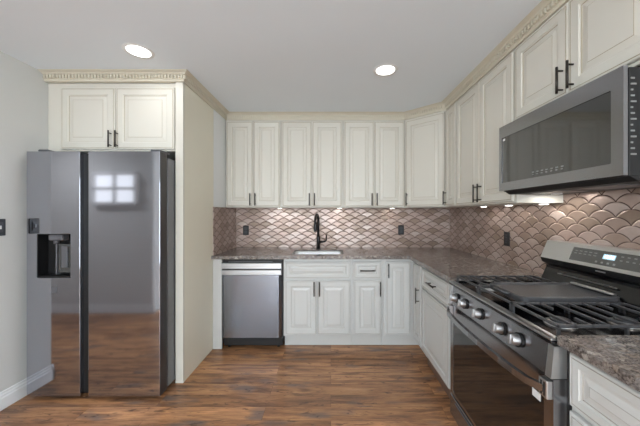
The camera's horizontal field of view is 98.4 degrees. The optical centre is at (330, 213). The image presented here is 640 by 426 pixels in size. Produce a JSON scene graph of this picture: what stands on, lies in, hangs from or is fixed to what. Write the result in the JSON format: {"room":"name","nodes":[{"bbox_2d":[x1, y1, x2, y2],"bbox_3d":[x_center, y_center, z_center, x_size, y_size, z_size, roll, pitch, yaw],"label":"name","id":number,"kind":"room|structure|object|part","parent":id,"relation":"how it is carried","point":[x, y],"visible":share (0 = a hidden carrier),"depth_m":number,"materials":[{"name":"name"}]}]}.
{"room":"kitchen","nodes":[
{"label":"kitchen","id":0,"kind":"room"},
{"bbox_2d":[0,51,65,391],"bbox_3d":[-2.322,0.117,2.620,0.120,2.456,1.740,0,0,0],"label":"wall","id":1,"kind":"structure","parent":0,"point":[23,88],"depth_m":1.99,"materials":[{"name":"paint"}]},
{"bbox_2d":[0,219,5,235],"bbox_3d":[-2.253,0.095,1.880,0.016,0.116,0.072,0,0,0],"label":"light switch","id":2,"kind":"object","parent":1,"relation":"attached to","point":[2,221],"visible":1,"depth_m":1.90,"materials":[{"name":"grey plastic"}]},
{"bbox_2d":[0,378,26,410],"bbox_3d":[-2.255,1.283,2.243,0.014,0.122,1.014,0,0,0],"label":"baseboard","id":3,"kind":"structure","parent":1,"relation":"attached to","point":[16,392],"depth_m":1.96,"materials":[{"name":"white paint"}]},
{"bbox_2d":[213,109,225,206],"bbox_3d":[-1.716,0.117,3.123,1.091,2.456,0.735,0,0,0],"label":"wall","id":4,"kind":"structure","parent":0,"point":[219,123],"depth_m":2.90,"materials":[{"name":"white paint"}]},
{"bbox_2d":[48,84,175,160],"bbox_3d":[-1.746,-0.768,2.451,1.026,0.542,0.601,0,0,0],"label":"upper cabinet","id":5,"kind":"object","parent":4,"relation":"attached to","point":[85,118],"visible":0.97,"depth_m":2.19,"materials":[{"name":"beige paint"}]},
{"bbox_3d":[-1.926,-0.753,2.196,0.432,0.490,0.020,0,0,0],"label":"door","id":6,"kind":"part","parent":5,"relation":"part of","materials":[{"name":"beige paint"}]},
{"bbox_3d":[-1.740,-0.585,2.169,0.012,0.130,0.037,0,0,0],"label":"handle","id":7,"kind":"part","parent":5,"relation":"part of","materials":[{"name":"brown metal"}]},
{"bbox_3d":[-1.688,-0.585,2.169,0.011,0.130,0.037,0,0,0],"label":"handle","id":8,"kind":"part","parent":5,"relation":"part of","materials":[{"name":"brown metal"}]},
{"bbox_3d":[-1.473,-0.753,2.196,0.463,0.490,0.020,0,0,0],"label":"door","id":9,"kind":"part","parent":5,"relation":"part of","materials":[{"name":"beige paint"}]},
{"bbox_2d":[213,207,235,254],"bbox_3d":[-1.166,0.174,3.062,0.008,0.481,0.654,0,0,0],"label":"tile backsplash","id":10,"kind":"structure","parent":4,"relation":"attached to","point":[224,219],"depth_m":2.99,"materials":[{"name":"brown tile"}]},
{"bbox_2d":[226,120,281,207],"bbox_3d":[-0.862,-0.553,3.204,0.615,0.972,0.370,0,0,0],"label":"upper cabinet","id":11,"kind":"object","parent":4,"relation":"attached to","point":[253,147],"visible":0.97,"depth_m":3.06,"materials":[{"name":"beige paint"}]},
{"bbox_3d":[-1.010,-0.549,3.065,0.295,0.943,0.020,0,0,0],"label":"door","id":12,"kind":"part","parent":11,"relation":"part of","materials":[{"name":"beige paint"}]},
{"bbox_3d":[-0.713,-0.549,3.065,0.295,0.943,0.020,0,0,0],"label":"door","id":13,"kind":"part","parent":11,"relation":"part of","materials":[{"name":"beige paint"}]},
{"bbox_2d":[37,0,568,119],"bbox_3d":[-0.540,-1.076,2.014,3.442,0.070,2.160,0,0,0],"label":"crown molding","id":14,"kind":"structure","parent":4,"relation":"attached to","point":[545,9],"depth_m":2.17,"materials":[{"name":"paint"}]},
{"bbox_2d":[0,338,457,425],"bbox_3d":[-1.669,1.395,-0.105,6.463,0.100,7.190,0,0,0],"label":"floor","id":15,"kind":"structure","parent":0,"point":[234,385],"depth_m":2.01,"materials":[{"name":"brown wood"}]},
{"bbox_2d":[27,149,175,395],"bbox_3d":[-1.714,0.437,2.363,0.962,1.814,0.746,0,0,0],"label":"refrigerator","id":16,"kind":"object","parent":15,"relation":"on","point":[101,225],"visible":0.91,"depth_m":1.99,"materials":[{"name":"grey metal"}]},
{"bbox_3d":[-2.002,0.436,2.033,0.385,1.769,0.085,0,0,0],"label":"freezer door","id":17,"kind":"part","parent":16,"relation":"part of","materials":[{"name":"silver metal"}]},
{"bbox_3d":[-1.941,0.329,2.047,0.115,0.212,0.042,0,0,0],"label":"dispenser panel","id":18,"kind":"part","parent":16,"relation":"part of","materials":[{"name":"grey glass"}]},
{"bbox_3d":[-1.491,0.436,2.033,0.516,1.769,0.085,0,0,0],"label":"fridge door","id":19,"kind":"part","parent":16,"relation":"part of","materials":[{"name":"silver metal"}]},
{"bbox_2d":[176,82,212,382],"bbox_3d":[-1.201,0.152,2.470,0.061,2.383,0.568,0,0,0],"label":"panel","id":20,"kind":"object","parent":15,"relation":"on","point":[194,116],"visible":1,"depth_m":2.34,"materials":[{"name":"beige paint"}]},
{"bbox_2d":[213,259,222,348],"bbox_3d":[-1.125,0.896,2.744,0.089,0.894,0.020,0,0,0],"label":"filler panel","id":21,"kind":"object","parent":15,"relation":"on","point":[217,277],"visible":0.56,"depth_m":2.73,"materials":[{"name":"white paint"}]},
{"bbox_2d":[221,259,284,346],"bbox_3d":[-0.780,0.901,3.023,0.597,0.886,0.612,0,0,0],"label":"dishwasher","id":22,"kind":"object","parent":15,"relation":"on","point":[253,289],"visible":0.98,"depth_m":2.73,"materials":[{"name":"grey metal"}]},
{"bbox_3d":[-0.784,0.551,2.737,0.589,0.117,0.040,0,0,0],"label":"control panel","id":23,"kind":"part","parent":22,"relation":"part of","materials":[{"name":"metal"}]},
{"bbox_3d":[-0.781,0.919,2.744,0.583,0.619,0.030,0,0,0],"label":"door","id":24,"kind":"part","parent":22,"relation":"part of","materials":[{"name":"silver metal"}]},
{"bbox_3d":[-0.773,1.274,2.765,0.583,0.082,0.028,0,0,0],"label":"kick plate","id":25,"kind":"part","parent":22,"relation":"part of","materials":[{"name":"black plastic"}]},
{"bbox_2d":[284,259,351,344],"bbox_3d":[-0.129,0.896,3.042,0.684,0.894,0.696,0,0,0],"label":"base cabinet","id":26,"kind":"object","parent":15,"relation":"on","point":[317,292],"visible":0.98,"depth_m":2.73,"materials":[{"name":"white paint"}]},
{"bbox_3d":[-0.296,0.932,2.739,0.315,0.534,0.020,0,0,0],"label":"door","id":27,"kind":"part","parent":26,"relation":"part of","materials":[{"name":"white paint"}]},
{"bbox_3d":[-0.165,0.742,2.712,0.012,0.140,0.037,0,0,0],"label":"handle","id":28,"kind":"part","parent":26,"relation":"part of","materials":[{"name":"brown metal"}]},
{"bbox_3d":[0.029,0.932,2.739,0.326,0.534,0.020,0,0,0],"label":"door","id":29,"kind":"part","parent":26,"relation":"part of","materials":[{"name":"white paint"}]},
{"bbox_2d":[352,259,382,344],"bbox_3d":[0.366,0.896,3.042,0.304,0.894,0.696,0,0,0],"label":"base cabinet","id":30,"kind":"object","parent":15,"relation":"on","point":[367,274],"visible":0.91,"depth_m":2.73,"materials":[{"name":"white paint"}]},
{"bbox_3d":[0.362,0.562,2.739,0.272,0.166,0.020,0,0,0],"label":"drawer","id":31,"kind":"part","parent":30,"relation":"part of","materials":[{"name":"white paint"}]},
{"bbox_3d":[0.362,0.932,2.739,0.272,0.534,0.020,0,0,0],"label":"door","id":32,"kind":"part","parent":30,"relation":"part of","materials":[{"name":"white paint"}]},
{"bbox_3d":[0.362,0.562,2.712,0.150,0.012,0.037,0,0,0],"label":"handle","id":33,"kind":"part","parent":30,"relation":"part of","materials":[{"name":"brown metal"}]},
{"bbox_2d":[382,259,427,357],"bbox_3d":[0.991,0.896,2.926,0.942,0.894,0.927,0,0,0],"label":"base cabinet","id":34,"kind":"object","parent":15,"relation":"on","point":[402,287],"visible":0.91,"depth_m":2.73,"materials":[{"name":"white paint"}]},
{"bbox_2d":[211,247,542,281],"bbox_3d":[0.146,0.432,2.583,2.633,0.033,1.613,0,0,0],"label":"countertop","id":35,"kind":"structure","parent":34,"relation":"on","point":[447,263],"depth_m":2.70,"materials":[{"name":"stone"}]},
{"bbox_2d":[293,251,342,253],"bbox_3d":[-0.137,0.523,2.978,0.577,0.190,0.395,0,0,0],"label":"sink","id":36,"kind":"object","parent":35,"relation":"in","point":[295,252],"visible":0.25,"depth_m":3.15,"materials":[{"name":"metal"}]},
{"bbox_2d":[314,213,326,248],"bbox_3d":[-0.123,0.206,3.149,0.131,0.417,0.199,0,0,10],"label":"faucet","id":37,"kind":"object","parent":35,"relation":"on","point":[316,217],"visible":1,"depth_m":3.20,"materials":[{"name":"black metal"}]},
{"bbox_3d":[-0.160,0.131,3.151,0.029,0.268,0.179,0,0,10],"label":"spout","id":38,"kind":"part","parent":37,"relation":"part of","materials":[{"name":"black metal"}]},
{"bbox_3d":[0.666,0.839,2.739,0.242,0.720,0.020,0,0,0],"label":"door","id":39,"kind":"part","parent":34,"relation":"part of","materials":[{"name":"white paint"}]},
{"bbox_3d":[0.813,0.839,2.587,0.020,0.720,0.205,0,0,0],"label":"door","id":40,"kind":"part","parent":34,"relation":"part of","materials":[{"name":"white paint"}]},
{"bbox_2d":[421,267,513,397],"bbox_3d":[1.114,0.896,2.119,0.695,0.894,0.683,0,0,0],"label":"base cabinet","id":41,"kind":"object","parent":15,"relation":"on","point":[435,292],"visible":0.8,"depth_m":2.11,"materials":[{"name":"white paint"}]},
{"bbox_3d":[0.813,0.932,2.168,0.020,0.534,0.563,0,0,0],"label":"door","id":42,"kind":"part","parent":41,"relation":"part of","materials":[{"name":"white paint"}]},
{"bbox_3d":[0.813,0.562,2.168,0.020,0.166,0.563,0,0,0],"label":"drawer","id":43,"kind":"part","parent":41,"relation":"part of","materials":[{"name":"white paint"}]},
{"bbox_2d":[447,240,639,425],"bbox_3d":[1.073,0.757,1.363,0.757,1.174,0.825,0,0,0],"label":"gas range","id":44,"kind":"object","parent":15,"relation":"on","point":[508,367],"visible":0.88,"depth_m":1.26,"materials":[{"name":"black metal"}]},
{"bbox_3d":[0.756,0.613,1.752,0.023,0.064,0.038,0,0,0],"label":"handle mount","id":45,"kind":"part","parent":44,"relation":"part of","materials":[{"name":"silver metal"}]},
{"bbox_3d":[0.746,0.512,1.680,0.043,0.056,0.056,6,0,0],"label":"knob","id":46,"kind":"part","parent":44,"relation":"part of","materials":[{"name":"silver metal"}]},
{"bbox_3d":[0.789,1.212,1.363,0.050,0.126,0.817,0,0,0],"label":"drawer","id":47,"kind":"part","parent":44,"relation":"part of","materials":[{"name":"black metal"}]},
{"bbox_3d":[0.746,0.512,1.575,0.043,0.056,0.056,6,0,0],"label":"knob","id":48,"kind":"part","parent":44,"relation":"part of","materials":[{"name":"silver metal"}]},
{"bbox_3d":[0.746,0.512,1.415,0.043,0.056,0.056,6,0,0],"label":"knob","id":49,"kind":"part","parent":44,"relation":"part of","materials":[{"name":"silver metal"}]},
{"bbox_3d":[0.728,0.614,1.363,0.066,0.026,0.785,0,0,0],"label":"oven handle","id":50,"kind":"part","parent":44,"relation":"part of","materials":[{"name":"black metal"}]},
{"bbox_3d":[0.746,0.512,1.235,0.043,0.056,0.056,6,0,0],"label":"knob","id":51,"kind":"part","parent":44,"relation":"part of","materials":[{"name":"silver metal"}]},
{"bbox_3d":[0.788,0.515,1.363,0.052,0.108,0.821,0,0,0],"label":"control panel","id":52,"kind":"part","parent":44,"relation":"part of","materials":[{"name":"black metal"}]},
{"bbox_3d":[0.791,0.856,1.363,0.046,0.562,0.821,0,0,0],"label":"oven door","id":53,"kind":"part","parent":44,"relation":"part of","materials":[{"name":"black metal"}]},
{"bbox_3d":[0.746,0.512,1.125,0.043,0.056,0.056,6,0,0],"label":"knob","id":54,"kind":"part","parent":44,"relation":"part of","materials":[{"name":"silver metal"}]},
{"bbox_2d":[449,275,639,343],"bbox_3d":[1.045,0.422,1.363,0.575,0.058,0.825,0,0,0],"label":"cooktop","id":55,"kind":"object","parent":44,"relation":"in","point":[544,321],"depth_m":1.18,"materials":[{"name":"metal"}]},
{"bbox_3d":[0.756,0.613,0.973,0.023,0.064,0.038,0,0,0],"label":"handle mount","id":56,"kind":"part","parent":44,"relation":"part of","materials":[{"name":"silver metal"}]},
{"bbox_2d":[490,282,619,301],"bbox_3d":[1.076,0.377,1.363,0.501,0.030,0.274,0,0,0],"label":"griddle","id":57,"kind":"object","parent":44,"relation":"on","point":[523,291],"visible":1,"depth_m":1.33,"materials":[{"name":"metal"}]},
{"bbox_3d":[1.369,0.225,1.363,0.002,0.076,0.415,23,0,0],"label":"touch panel","id":58,"kind":"part","parent":44,"relation":"part of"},
{"bbox_2d":[570,352,639,425],"bbox_3d":[1.114,0.896,0.634,0.695,0.894,0.618,0,0,0],"label":"base cabinet","id":59,"kind":"object","parent":15,"relation":"on","point":[597,398],"visible":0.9,"depth_m":0.83,"materials":[{"name":"white paint"}]},
{"bbox_3d":[0.813,0.932,0.634,0.020,0.534,0.596,0,0,0],"label":"door","id":60,"kind":"part","parent":59,"relation":"part of","materials":[{"name":"white paint"}]},
{"bbox_2d":[557,335,639,391],"bbox_3d":[1.118,0.432,0.634,0.690,0.033,0.620,0,0,0],"label":"countertop","id":61,"kind":"structure","parent":59,"relation":"on","point":[618,356],"depth_m":0.83,"materials":[{"name":"stone"}]},
{"bbox_2d":[0,0,541,111],"bbox_3d":[-1.669,-1.161,-0.105,6.463,0.100,7.190,0,0,0],"label":"ceiling","id":62,"kind":"structure","parent":0,"point":[250,55],"depth_m":1.77,"materials":[{"name":"paint"}]},
{"bbox_2d":[122,43,154,58],"bbox_3d":[-1.314,-1.108,1.888,0.188,0.004,0.188,0,0,0],"label":"recessed light","id":63,"kind":"object","parent":62,"relation":"in","point":[137,50],"visible":1,"depth_m":1.88,"materials":[{"name":"white paint"}]},
{"bbox_2d":[373,64,397,75],"bbox_3d":[0.422,-1.108,2.138,0.188,0.004,0.188,0,0,0],"label":"recessed light","id":64,"kind":"object","parent":62,"relation":"in","point":[383,69],"visible":1,"depth_m":2.12,"materials":[{"name":"white paint"}]},
{"bbox_3d":[0.195,0.117,3.440,2.735,2.456,0.100,0,0,0],"label":"wall","id":65,"kind":"structure","parent":0,"visible":0},
{"bbox_2d":[281,120,342,207],"bbox_3d":[-0.209,-0.553,3.204,0.686,0.972,0.370,0,0,0],"label":"upper cabinet","id":66,"kind":"object","parent":65,"relation":"attached to","point":[311,150],"visible":1,"depth_m":3.06,"materials":[{"name":"beige paint"}]},
{"bbox_3d":[-0.376,-0.549,3.065,0.331,0.943,0.020,0,0,0],"label":"door","id":67,"kind":"part","parent":66,"relation":"part of","materials":[{"name":"beige paint"}]},
{"bbox_3d":[-0.042,-0.549,3.065,0.331,0.943,0.020,0,0,0],"label":"door","id":68,"kind":"part","parent":66,"relation":"part of","materials":[{"name":"beige paint"}]},
{"bbox_2d":[236,208,449,246],"bbox_3d":[0.146,0.174,3.385,2.614,0.481,0.008,0,0,0],"label":"tile backsplash","id":69,"kind":"structure","parent":65,"relation":"attached to","point":[268,227],"depth_m":3.38,"materials":[{"name":"brown tile"}]},
{"bbox_2d":[243,226,248,234],"bbox_3d":[-1.040,0.207,3.376,0.072,0.116,0.009,0,0,0],"label":"wall outlet","id":70,"kind":"object","parent":69,"relation":"attached to","point":[245,228],"visible":1,"depth_m":3.38,"materials":[{"name":"black plastic"}]},
{"bbox_2d":[398,225,403,234],"bbox_3d":[0.859,0.202,3.376,0.072,0.116,0.009,0,0,0],"label":"wall outlet","id":71,"kind":"object","parent":69,"relation":"attached to","point":[400,227],"visible":1,"depth_m":3.38,"materials":[{"name":"black plastic"}]},
{"bbox_2d":[343,120,404,207],"bbox_3d":[0.479,-0.553,3.204,0.687,0.972,0.370,0,0,0],"label":"upper cabinet","id":72,"kind":"object","parent":65,"relation":"attached to","point":[373,150],"visible":0.97,"depth_m":3.06,"materials":[{"name":"beige paint"}]},
{"bbox_3d":[0.313,-0.549,3.065,0.331,0.943,0.020,0,0,0],"label":"door","id":73,"kind":"part","parent":72,"relation":"part of","materials":[{"name":"beige paint"}]},
{"bbox_3d":[0.646,-0.549,3.065,0.331,0.943,0.020,0,0,0],"label":"door","id":74,"kind":"part","parent":72,"relation":"part of","materials":[{"name":"beige paint"}]},
{"bbox_2d":[405,110,460,207],"bbox_3d":[1.138,-0.553,3.079,0.648,0.972,0.621,0,0,0],"label":"upper cabinet","id":75,"kind":"object","parent":65,"relation":"attached to","point":[424,135],"visible":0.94,"depth_m":2.90,"materials":[{"name":"beige paint"}]},
{"bbox_3d":[0.986,-0.549,2.915,0.423,0.943,0.020,0,0,42],"label":"door","id":76,"kind":"part","parent":75,"relation":"part of","materials":[{"name":"beige paint"}]},
{"bbox_3d":[1.513,0.117,-0.105,0.100,2.456,6.990,0,0,0],"label":"wall","id":77,"kind":"structure","parent":0,"visible":0},
{"bbox_2d":[442,100,479,206],"bbox_3d":[1.284,-0.553,2.650,0.357,0.972,0.237,0,0,0],"label":"upper cabinet","id":78,"kind":"object","parent":77,"relation":"attached to","point":[450,114],"visible":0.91,"depth_m":2.64,"materials":[{"name":"beige paint"}]},
{"bbox_3d":[1.124,-0.155,2.735,0.037,0.135,0.012,0,0,0],"label":"handle","id":79,"kind":"part","parent":78,"relation":"part of","materials":[{"name":"brown metal"}]},
{"bbox_3d":[1.151,-0.549,2.650,0.020,0.943,0.211,0,0,0],"label":"door","id":80,"kind":"part","parent":78,"relation":"part of","materials":[{"name":"beige paint"}]},
{"bbox_2d":[456,49,562,205],"bbox_3d":[1.284,-0.553,2.128,0.357,0.972,0.800,0,0,0],"label":"upper cabinet","id":81,"kind":"object","parent":77,"relation":"attached to","point":[488,106],"visible":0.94,"depth_m":2.03,"materials":[{"name":"beige paint"}]},
{"bbox_3d":[1.151,-0.549,2.323,0.020,0.943,0.388,0,0,0],"label":"door","id":82,"kind":"part","parent":81,"relation":"part of","materials":[{"name":"beige paint"}]},
{"bbox_3d":[1.124,-0.155,2.158,0.037,0.140,0.012,0,0,0],"label":"handle","id":83,"kind":"part","parent":81,"relation":"part of","materials":[{"name":"brown metal"}]},
{"bbox_3d":[1.124,-0.155,2.098,0.037,0.140,0.012,0,0,0],"label":"handle","id":84,"kind":"part","parent":81,"relation":"part of","materials":[{"name":"brown metal"}]},
{"bbox_3d":[1.151,-0.549,1.933,0.020,0.943,0.388,0,0,0],"label":"door","id":85,"kind":"part","parent":81,"relation":"part of","materials":[{"name":"beige paint"}]},
{"bbox_2d":[450,188,639,273],"bbox_3d":[1.458,0.142,1.815,0.008,0.546,3.130,0,0,0],"label":"tile backsplash","id":86,"kind":"structure","parent":77,"relation":"attached to","point":[607,218],"depth_m":1.90,"materials":[{"name":"brown tile"}]},
{"bbox_2d":[504,232,509,245],"bbox_3d":[1.449,0.210,2.277,0.009,0.116,0.072,0,0,0],"label":"wall outlet","id":87,"kind":"object","parent":86,"relation":"attached to","point":[506,234],"visible":1,"depth_m":2.27,"materials":[{"name":"black plastic"}]},
{"bbox_2d":[515,0,639,119],"bbox_3d":[1.284,-0.801,1.330,0.357,0.476,0.790,0,0,0],"label":"upper cabinet","id":88,"kind":"object","parent":77,"relation":"attached to","point":[584,41],"visible":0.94,"depth_m":1.29,"materials":[{"name":"beige paint"}]},
{"bbox_3d":[1.151,-0.799,1.523,0.020,0.443,0.383,0,0,0],"label":"door","id":89,"kind":"part","parent":88,"relation":"part of","materials":[{"name":"beige paint"}]},
{"bbox_3d":[1.124,-0.655,1.360,0.037,0.130,0.012,0,0,0],"label":"handle","id":90,"kind":"part","parent":88,"relation":"part of","materials":[{"name":"brown metal"}]},
{"bbox_2d":[499,65,639,194],"bbox_3d":[1.249,-0.337,1.349,0.408,0.447,0.727,0,0,0],"label":"microwave","id":91,"kind":"object","parent":88,"relation":"attached to","point":[586,139],"visible":1,"depth_m":1.17,"materials":[{"name":"grey metal"}]},
{"bbox_3d":[1.054,-0.322,1.359,0.012,0.273,0.658,0,0,0],"label":"door glass","id":92,"kind":"part","parent":91,"relation":"part of","materials":[{"name":"grey glass"}]},
{"bbox_3d":[1.124,-0.655,1.300,0.037,0.130,0.012,0,0,0],"label":"handle","id":93,"kind":"part","parent":88,"relation":"part of","materials":[{"name":"brown metal"}]},
{"bbox_3d":[1.151,-0.799,1.137,0.020,0.443,0.383,0,0,0],"label":"door","id":94,"kind":"part","parent":88,"relation":"part of","materials":[{"name":"beige paint"}]}
]}

